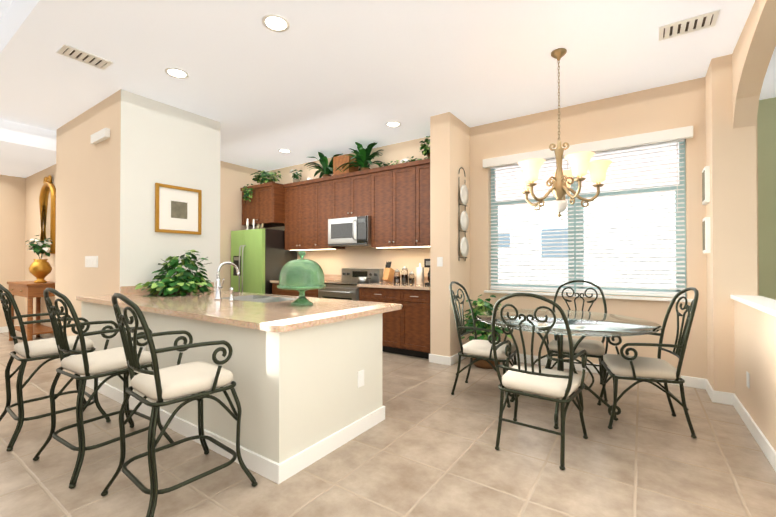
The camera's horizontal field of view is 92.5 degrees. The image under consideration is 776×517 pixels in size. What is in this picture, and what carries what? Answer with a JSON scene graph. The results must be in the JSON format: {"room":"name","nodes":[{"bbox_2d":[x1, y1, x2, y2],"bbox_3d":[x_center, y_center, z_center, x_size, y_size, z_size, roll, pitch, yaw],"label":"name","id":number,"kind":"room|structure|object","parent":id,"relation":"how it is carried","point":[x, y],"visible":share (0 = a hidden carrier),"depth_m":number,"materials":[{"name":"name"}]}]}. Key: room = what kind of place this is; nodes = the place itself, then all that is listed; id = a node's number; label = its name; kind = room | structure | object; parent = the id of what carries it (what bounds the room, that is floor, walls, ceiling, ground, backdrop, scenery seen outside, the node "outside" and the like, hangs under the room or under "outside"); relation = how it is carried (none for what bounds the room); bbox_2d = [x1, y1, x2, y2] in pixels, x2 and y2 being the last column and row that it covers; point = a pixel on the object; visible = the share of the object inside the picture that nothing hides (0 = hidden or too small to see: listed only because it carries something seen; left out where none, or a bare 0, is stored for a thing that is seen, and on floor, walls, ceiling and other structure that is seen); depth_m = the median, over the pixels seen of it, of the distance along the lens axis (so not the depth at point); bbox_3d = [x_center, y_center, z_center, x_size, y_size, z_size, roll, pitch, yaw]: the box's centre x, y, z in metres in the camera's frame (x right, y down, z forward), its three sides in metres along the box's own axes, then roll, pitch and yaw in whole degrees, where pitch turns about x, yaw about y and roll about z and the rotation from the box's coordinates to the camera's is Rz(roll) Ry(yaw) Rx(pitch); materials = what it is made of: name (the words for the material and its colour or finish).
{"room":"dining room and kitchen","nodes":[
{"label":"dining room and kitchen","id":0,"kind":"room"},
{"bbox_2d":[0,175,23,326],"bbox_3d":[-8.770,-0.263,4.133,0.150,3.120,6.870,0,-1,34],"label":"wall","id":1,"kind":"structure","parent":0,"point":[11,187],"depth_m":6.78,"materials":[{"name":"beige paint"}]},
{"bbox_2d":[24,166,51,333],"bbox_3d":[-5.816,-0.244,6.365,2.190,3.120,0.150,0,-1,34],"label":"wall","id":2,"kind":"structure","parent":0,"point":[33,184],"depth_m":6.63,"materials":[{"name":"beige paint"}]},
{"bbox_2d":[39,175,55,253],"bbox_3d":[-5.557,-0.723,6.065,0.700,1.280,0.080,0,-1,34],"label":"mirror","id":3,"kind":"object","parent":2,"relation":"attached to","point":[47,200],"visible":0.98,"depth_m":6.08,"materials":[{"name":"gold metal"}]},
{"bbox_2d":[52,128,63,334],"bbox_3d":[-4.314,-0.250,5.648,0.002,3.120,1.140,0,-1,34],"label":"wall","id":4,"kind":"structure","parent":0,"point":[58,168],"depth_m":5.09,"materials":[{"name":"beige paint"}]},
{"bbox_2d":[64,89,223,335],"bbox_3d":[-3.257,-0.256,4.925,1.740,3.120,1.140,0,-1,34],"label":"wall","id":5,"kind":"structure","parent":0,"point":[106,202],"depth_m":4.36,"materials":[{"name":"beige paint"}]},
{"bbox_2d":[85,256,97,267],"label":"switch plates","id":6,"kind":"object","parent":5,"relation":"attached to","point":[90,261],"depth_m":4.40,"materials":[{"name":"white plastic"}]},
{"bbox_2d":[91,128,109,144],"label":"door chime","id":7,"kind":"object","parent":5,"relation":"attached to","point":[96,138],"depth_m":4.19,"materials":[{"name":"white plastic"}]},
{"bbox_2d":[120,282,213,293],"bbox_3d":[-2.554,0.344,4.380,0.020,0.099,1.041,0,-1,34],"label":"backsplash","id":8,"kind":"structure","parent":5,"relation":"attached to","point":[123,289],"depth_m":4.05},
{"bbox_2d":[155,183,201,234],"bbox_3d":[-2.506,-0.590,4.457,0.030,0.560,0.530,0,-1,34],"label":"picture frame","id":9,"kind":"object","parent":5,"relation":"attached to","point":[178,209],"visible":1,"depth_m":4.44,"materials":[{"name":"gold metal"}]},
{"bbox_2d":[224,162,263,290],"bbox_3d":[-3.148,-0.240,6.777,0.150,3.120,2.040,0,-1,34],"label":"wall","id":10,"kind":"structure","parent":0,"point":[236,177],"depth_m":6.98,"materials":[{"name":"beige paint"}]},
{"bbox_2d":[0,295,775,471],"bbox_3d":[-3.985,0.796,2.622,11.245,0.975,9.850,0,-1,34],"label":"baseboard","id":11,"kind":"structure","parent":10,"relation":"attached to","point":[764,304],"depth_m":3.29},
{"bbox_2d":[0,331,775,516],"bbox_3d":[-1.818,1.340,3.347,15.000,0.100,13.500,0,-1,34],"label":"floor","id":12,"kind":"structure","parent":0,"point":[426,447],"depth_m":2.33,"materials":[{"name":"tile"}]},
{"bbox_2d":[7,281,54,340],"bbox_3d":[-5.559,0.837,5.827,1.170,0.950,0.418,0,-1,34],"label":"console","id":13,"kind":"object","parent":12,"relation":"on","point":[29,290],"visible":0.65,"depth_m":5.54,"materials":[{"name":"brown wood"}]},
{"bbox_2d":[25,235,52,282],"bbox_3d":[-5.347,-0.003,5.686,0.385,0.725,0.305,0,-1,34],"label":"urn","id":14,"kind":"object","parent":13,"relation":"on","point":[40,270],"visible":1,"depth_m":5.65,"materials":[{"name":"gold metal"}]},
{"bbox_2d":[0,284,110,450],"bbox_3d":[-2.595,0.730,2.872,0.612,1.111,0.613,0,-1,34],"label":"bar stool","id":15,"kind":"object","parent":12,"relation":"on","point":[25,349],"visible":0.85,"depth_m":2.70,"materials":[{"name":"metal"}]},
{"bbox_2d":[33,288,173,488],"bbox_3d":[-1.864,0.722,2.452,0.584,1.102,0.595,0,-1,31],"label":"bar stool","id":16,"kind":"object","parent":12,"relation":"on","point":[85,364],"visible":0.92,"depth_m":2.29,"materials":[{"name":"metal"}]},
{"bbox_2d":[101,293,257,516],"bbox_3d":[-1.148,0.719,2.047,0.586,1.102,0.595,0,-1,38],"label":"bar stool","id":17,"kind":"object","parent":12,"relation":"on","point":[178,380],"visible":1,"depth_m":1.93,"materials":[{"name":"metal"}]},
{"bbox_2d":[80,302,384,483],"bbox_3d":[-1.644,0.858,3.456,3.202,0.865,1.063,0,-1,34],"label":"kitchen island","id":18,"kind":"object","parent":12,"relation":"on","point":[308,381],"depth_m":2.45,"materials":[{"name":"paint"}]},
{"bbox_2d":[76,294,335,329],"bbox_3d":[-1.784,0.404,3.317,3.100,0.039,0.725,0,-1,34],"label":"island countertop","id":19,"kind":"structure","parent":18,"relation":"on","point":[250,315],"depth_m":2.87,"materials":[{"name":"beige stone"}]},
{"bbox_2d":[135,250,214,296],"bbox_3d":[-2.297,0.140,4.132,0.656,0.501,0.867,0,-1,34],"label":"ivy","id":20,"kind":"object","parent":19,"relation":"on","point":[182,282],"visible":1,"depth_m":4.05,"materials":[{"name":"green plant"}]},
{"bbox_2d":[214,262,239,300],"bbox_3d":[-1.481,0.204,3.578,0.272,0.364,0.270,0,-1,34],"label":"faucet","id":21,"kind":"object","parent":19,"relation":"on","point":[218,286],"visible":1,"depth_m":3.54,"materials":[{"name":"silver metal"}]},
{"bbox_2d":[277,250,325,305],"bbox_3d":[-0.725,0.153,3.132,0.410,0.458,0.410,0,-1,34],"label":"cake stand","id":22,"kind":"object","parent":19,"relation":"on","point":[301,275],"visible":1,"depth_m":3.01,"materials":[{"name":"green glass"}]},
{"bbox_2d":[190,290,379,309],"bbox_3d":[-1.324,0.407,3.720,2.795,0.039,0.460,0,-1,34],"label":"island countertop","id":23,"kind":"structure","parent":18,"relation":"on","point":[324,302],"depth_m":3.22,"materials":[{"name":"beige stone"}]},
{"bbox_2d":[233,294,287,301],"bbox_3d":[-1.285,0.495,3.693,0.830,0.207,0.469,0,-1,34],"label":"sink","id":24,"kind":"object","parent":23,"relation":"in","point":[243,297],"depth_m":3.94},
{"bbox_2d":[264,303,401,333],"bbox_3d":[-0.286,0.398,2.656,0.120,0.039,1.326,0,-1,34],"label":"island countertop","id":25,"kind":"structure","parent":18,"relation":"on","point":[341,315],"depth_m":2.43,"materials":[{"name":"beige stone"}]},
{"bbox_2d":[231,229,296,293],"bbox_3d":[-2.338,0.396,6.928,0.910,1.850,0.867,0,-1,34],"label":"fridge","id":26,"kind":"object","parent":12,"relation":"on","point":[260,258],"visible":0.58,"depth_m":6.58,"materials":[{"name":"metal"}]},
{"bbox_2d":[270,274,341,297],"bbox_3d":[-1.393,0.792,6.407,1.141,1.050,0.665,0,-1,34],"label":"base cabinet","id":27,"kind":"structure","parent":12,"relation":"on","point":[313,292],"depth_m":6.36,"materials":[{"name":"brown wood"}]},
{"bbox_2d":[318,268,382,300],"bbox_3d":[-0.605,0.732,5.838,0.790,1.160,0.717,0,-1,34],"label":"range","id":28,"kind":"object","parent":12,"relation":"on","point":[346,288],"visible":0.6,"depth_m":5.74,"materials":[{"name":"metal"}]},
{"bbox_2d":[358,277,370,282],"bbox_3d":[-0.339,0.318,5.771,0.289,0.090,0.170,0,-1,34],"label":"pot","id":29,"kind":"object","parent":28,"relation":"on","point":[363,279],"visible":1,"depth_m":5.73,"materials":[{"name":"metal"}]},
{"bbox_2d":[357,276,429,358],"bbox_3d":[0.225,0.782,5.302,1.171,1.050,0.665,0,-1,34],"label":"base cabinet","id":30,"kind":"object","parent":12,"relation":"on","point":[406,329],"visible":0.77,"depth_m":4.97,"materials":[{"name":"brown wood"}]},
{"bbox_2d":[382,261,394,282],"bbox_3d":[0.010,0.196,5.696,0.100,0.325,0.202,0,-1,34],"label":"knife block","id":31,"kind":"object","parent":30,"relation":"on","point":[388,274],"visible":1,"depth_m":5.65,"materials":[{"name":"brown wood"}]},
{"bbox_2d":[394,269,398,282],"bbox_3d":[0.137,0.248,5.545,0.090,0.220,0.088,0,-1,34],"label":"jar","id":32,"kind":"object","parent":30,"relation":"on","point":[396,275],"depth_m":5.51,"materials":[{"name":"clear glass"}]},
{"bbox_2d":[399,266,406,283],"bbox_3d":[0.247,0.228,5.494,0.100,0.260,0.097,0,-1,34],"label":"jar","id":33,"kind":"object","parent":30,"relation":"on","point":[404,270],"depth_m":5.46,"materials":[{"name":"clear glass"}]},
{"bbox_2d":[407,270,413,283],"bbox_3d":[0.343,0.262,5.404,0.080,0.190,0.078,0,-1,34],"label":"jar","id":34,"kind":"object","parent":30,"relation":"on","point":[411,275],"depth_m":5.37,"materials":[{"name":"clear glass"}]},
{"bbox_2d":[416,263,423,283],"bbox_3d":[0.462,0.206,5.347,0.108,0.300,0.108,0,-1,22],"label":"jar","id":35,"kind":"object","parent":30,"relation":"on","point":[419,275],"depth_m":5.30,"materials":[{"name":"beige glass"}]},
{"bbox_2d":[424,259,429,284],"bbox_3d":[0.645,0.175,5.190,0.190,0.360,0.234,0,-1,34],"label":"coffee maker","id":36,"kind":"object","parent":30,"relation":"on","point":[426,263],"visible":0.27,"depth_m":5.13,"materials":[{"name":"black plastic"}]},
{"bbox_2d":[449,281,516,407],"bbox_3d":[0.932,0.757,3.599,0.644,1.071,0.556,0,-1,34],"label":"dining chair","id":37,"kind":"object","parent":12,"relation":"on","point":[478,350],"visible":0.81,"depth_m":3.49,"materials":[{"name":"metal"}]},
{"bbox_2d":[461,295,511,368],"bbox_3d":[1.200,0.865,4.516,0.607,0.871,0.618,0,-1,34],"label":"floor plant","id":38,"kind":"object","parent":12,"relation":"on","point":[483,306],"visible":0.54,"depth_m":4.41,"materials":[{"name":"green plant"}]},
{"bbox_2d":[492,293,587,469],"bbox_3d":[1.042,0.748,2.570,0.548,1.071,0.635,0,-1,34],"label":"dining chair","id":39,"kind":"object","parent":12,"relation":"on","point":[539,380],"visible":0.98,"depth_m":2.43,"materials":[{"name":"metal"}]},
{"bbox_2d":[476,309,661,428],"bbox_3d":[1.469,0.899,3.164,1.400,0.780,1.400,0,-1,34],"label":"dining table","id":40,"kind":"object","parent":12,"relation":"on","point":[583,324],"visible":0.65,"depth_m":3.02,"materials":[{"name":"glass"}]},
{"bbox_2d":[545,280,607,401],"bbox_3d":[1.913,0.758,3.734,0.550,1.071,0.640,0,-1,34],"label":"dining chair","id":41,"kind":"object","parent":12,"relation":"on","point":[593,348],"visible":0.54,"depth_m":3.64,"materials":[{"name":"metal"}]},
{"bbox_2d":[597,287,698,438],"bbox_3d":[2.050,0.747,2.939,0.622,1.061,0.544,0,-1,21],"label":"dining chair","id":42,"kind":"object","parent":12,"relation":"on","point":[656,370],"visible":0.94,"depth_m":2.80,"materials":[{"name":"metal"}]},
{"bbox_2d":[0,0,775,177],"bbox_3d":[-1.818,-1.915,3.376,15.000,0.730,13.500,0,-1,34],"label":"ceiling","id":43,"kind":"structure","parent":0,"point":[329,78],"depth_m":3.45,"materials":[{"name":"white paint"}]},
{"bbox_2d":[57,44,112,69],"bbox_3d":[-2.736,-1.824,3.361,0.220,0.012,0.350,0,-1,34],"label":"ceiling vent","id":44,"kind":"object","parent":43,"relation":"in","point":[66,50],"depth_m":3.35,"materials":[{"name":"white metal"}]},
{"bbox_2d":[165,67,188,78],"bbox_3d":[-2.071,-1.823,3.644,0.209,0.008,0.209,0,-1,-5],"label":"recessed light","id":45,"kind":"object","parent":43,"relation":"in","point":[173,72],"depth_m":3.65,"materials":[{"name":"white glass"}]},
{"bbox_2d":[262,14,289,31],"bbox_3d":[-0.870,-1.830,2.884,0.209,0.008,0.209,0,-1,10],"label":"recessed light","id":46,"kind":"object","parent":43,"relation":"in","point":[274,23],"depth_m":2.88,"materials":[{"name":"white glass"}]},
{"bbox_2d":[278,149,290,152],"bbox_3d":[-1.720,-1.801,6.178,0.209,0.008,0.209,0,-1,-5],"label":"recessed light","id":47,"kind":"object","parent":43,"relation":"in","point":[280,150],"depth_m":6.16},
{"bbox_2d":[386,121,400,126],"bbox_3d":[0.072,-1.811,4.990,0.209,0.008,0.209,0,-1,-5],"label":"recessed light","id":48,"kind":"object","parent":43,"relation":"in","point":[392,123],"depth_m":4.99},
{"bbox_2d":[515,48,612,217],"bbox_3d":[1.521,-1.098,3.299,0.809,1.464,0.787,0,-1,34],"label":"chandelier","id":49,"kind":"object","parent":43,"relation":"hanging from","point":[580,163],"visible":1,"depth_m":3.19,"materials":[{"name":"gold metal"}]},
{"bbox_2d":[658,9,719,41],"bbox_3d":[2.348,-1.827,2.914,0.360,0.012,0.220,0,-1,34],"label":"ceiling vent","id":50,"kind":"object","parent":43,"relation":"in","point":[689,25],"depth_m":2.91,"materials":[{"name":"white metal"}]},
{"bbox_2d":[428,112,471,356],"bbox_3d":[0.830,-0.257,4.907,0.270,3.120,0.640,0,-1,34],"label":"wall","id":51,"kind":"structure","parent":0,"point":[450,145],"depth_m":4.67,"materials":[{"name":"beige paint"}]},
{"bbox_2d":[437,257,442,266],"label":"switch plates","id":52,"kind":"object","parent":51,"relation":"attached to","point":[439,259],"depth_m":4.63,"materials":[{"name":"white plastic"}]},
{"bbox_2d":[459,167,468,260],"bbox_3d":[0.988,-0.589,4.838,0.056,1.224,0.270,0,-1,34],"label":"plate rack","id":53,"kind":"object","parent":51,"relation":"attached to","point":[464,222],"visible":0.96,"depth_m":4.84,"materials":[{"name":"ceramic"}]},
{"bbox_2d":[264,72,727,391],"bbox_3d":[0.379,-0.249,5.735,7.150,3.120,0.200,0,-1,34],"label":"wall","id":54,"kind":"structure","parent":0,"point":[698,103],"depth_m":4.05,"materials":[{"name":"beige paint"}]},
{"bbox_2d":[240,186,271,227],"bbox_3d":[-2.414,-1.002,7.175,0.522,0.710,0.575,0,-1,34],"label":"upper cabinet","id":55,"kind":"object","parent":54,"relation":"attached to","point":[250,210],"depth_m":6.91,"materials":[{"name":"brown wood"}]},
{"bbox_2d":[260,182,283,225],"bbox_3d":[-2.077,-1.004,6.944,0.522,0.710,0.575,0,-1,34],"label":"upper cabinet","id":56,"kind":"object","parent":54,"relation":"attached to","point":[271,193],"depth_m":6.67,"materials":[{"name":"brown wood"}]},
{"bbox_2d":[242,170,281,203],"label":"potted plant","id":57,"kind":"object","parent":56,"relation":"on","point":[264,175],"depth_m":6.93,"materials":[{"name":"green plant"}]},
{"bbox_2d":[284,182,299,249],"bbox_3d":[-1.608,-0.765,6.770,0.447,1.190,0.330,0,-1,34],"label":"upper cabinet","id":58,"kind":"object","parent":54,"relation":"attached to","point":[291,190],"depth_m":6.65,"materials":[{"name":"brown wood"}]},
{"bbox_2d":[300,179,315,249],"bbox_3d":[-1.309,-0.767,6.566,0.504,1.190,0.330,0,-1,34],"label":"upper cabinet","id":59,"kind":"object","parent":54,"relation":"attached to","point":[308,187],"depth_m":6.42,"materials":[{"name":"brown wood"}]},
{"bbox_2d":[316,175,344,249],"bbox_3d":[-0.987,-0.769,6.346,0.504,1.190,0.330,0,-1,34],"label":"upper cabinet","id":60,"kind":"object","parent":54,"relation":"attached to","point":[325,187],"depth_m":6.21,"materials":[{"name":"brown wood"}]},
{"bbox_2d":[336,172,351,218],"bbox_3d":[-0.637,-1.011,6.109,0.457,0.710,0.330,0,-1,34],"label":"upper cabinet","id":61,"kind":"object","parent":54,"relation":"attached to","point":[343,181],"depth_m":5.96,"materials":[{"name":"brown wood"}]},
{"bbox_2d":[352,170,371,217],"bbox_3d":[-0.354,-1.013,5.916,0.457,0.710,0.330,0,-1,34],"label":"upper cabinet","id":62,"kind":"object","parent":54,"relation":"attached to","point":[361,180],"depth_m":5.75,"materials":[{"name":"brown wood"}]},
{"bbox_2d":[328,216,370,246],"bbox_3d":[-0.541,-0.435,5.942,0.790,0.435,0.489,0,-1,34],"label":"microwave","id":63,"kind":"object","parent":62,"relation":"attached to","point":[349,232],"visible":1,"depth_m":5.75,"materials":[{"name":"metal"}]},
{"bbox_2d":[371,164,399,247],"bbox_3d":[-0.004,-0.775,5.675,0.504,1.190,0.330,0,-1,34],"label":"upper cabinet","id":64,"kind":"object","parent":54,"relation":"attached to","point":[393,201],"depth_m":5.52,"materials":[{"name":"brown wood"}]},
{"bbox_2d":[396,160,427,247],"bbox_3d":[0.318,-0.777,5.455,0.504,1.190,0.330,0,-1,34],"label":"upper cabinet","id":65,"kind":"object","parent":54,"relation":"attached to","point":[408,173],"depth_m":5.28,"materials":[{"name":"brown wood"}]},
{"bbox_2d":[420,158,429,245],"bbox_3d":[0.616,-0.779,5.251,0.447,1.190,0.330,0,-1,34],"label":"upper cabinet","id":66,"kind":"object","parent":54,"relation":"attached to","point":[425,163],"depth_m":5.13,"materials":[{"name":"brown wood"}]},
{"bbox_2d":[484,139,692,301],"bbox_3d":[2.229,-0.431,4.430,2.160,1.740,0.230,0,-1,34],"label":"window","id":67,"kind":"structure","parent":54,"relation":"in","point":[574,212],"depth_m":4.32,"materials":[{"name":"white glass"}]},
{"bbox_2d":[490,139,684,296],"bbox_3d":[2.226,-0.447,4.425,2.050,1.688,0.074,0,-1,34],"label":"window blinds","id":68,"kind":"object","parent":67,"relation":"attached to","point":[646,293],"visible":0.85,"depth_m":4.26,"materials":[{"name":"white plastic"}]},
{"bbox_2d":[483,126,692,167],"bbox_3d":[2.175,-1.281,4.359,2.180,0.110,0.058,0,-1,34],"label":"window valance","id":69,"kind":"object","parent":67,"relation":"attached to","point":[680,133],"visible":0.96,"depth_m":4.15,"materials":[{"name":"white wood"}]},
{"bbox_2d":[702,166,709,204],"bbox_3d":[3.069,-0.708,3.586,0.037,0.340,0.220,0,-1,34],"label":"framed picture","id":70,"kind":"object","parent":54,"relation":"attached to","point":[706,201],"depth_m":3.50},
{"bbox_2d":[702,217,710,252],"bbox_3d":[3.069,-0.228,3.582,0.037,0.340,0.220,0,-1,34],"label":"framed picture","id":71,"kind":"object","parent":54,"relation":"attached to","point":[705,221],"depth_m":3.50},
{"bbox_2d":[724,97,775,375],"bbox_3d":[5.156,-0.267,3.713,2.680,3.120,0.150,0,-1,34],"label":"wall","id":72,"kind":"structure","parent":0,"point":[749,125],"depth_m":3.28,"materials":[{"name":"beige paint"}]},
{"bbox_2d":[746,371,749,388],"label":"switch plates","id":73,"kind":"object","parent":72,"relation":"attached to","point":[747,374],"depth_m":2.86,"materials":[{"name":"white plastic"}]}
]}

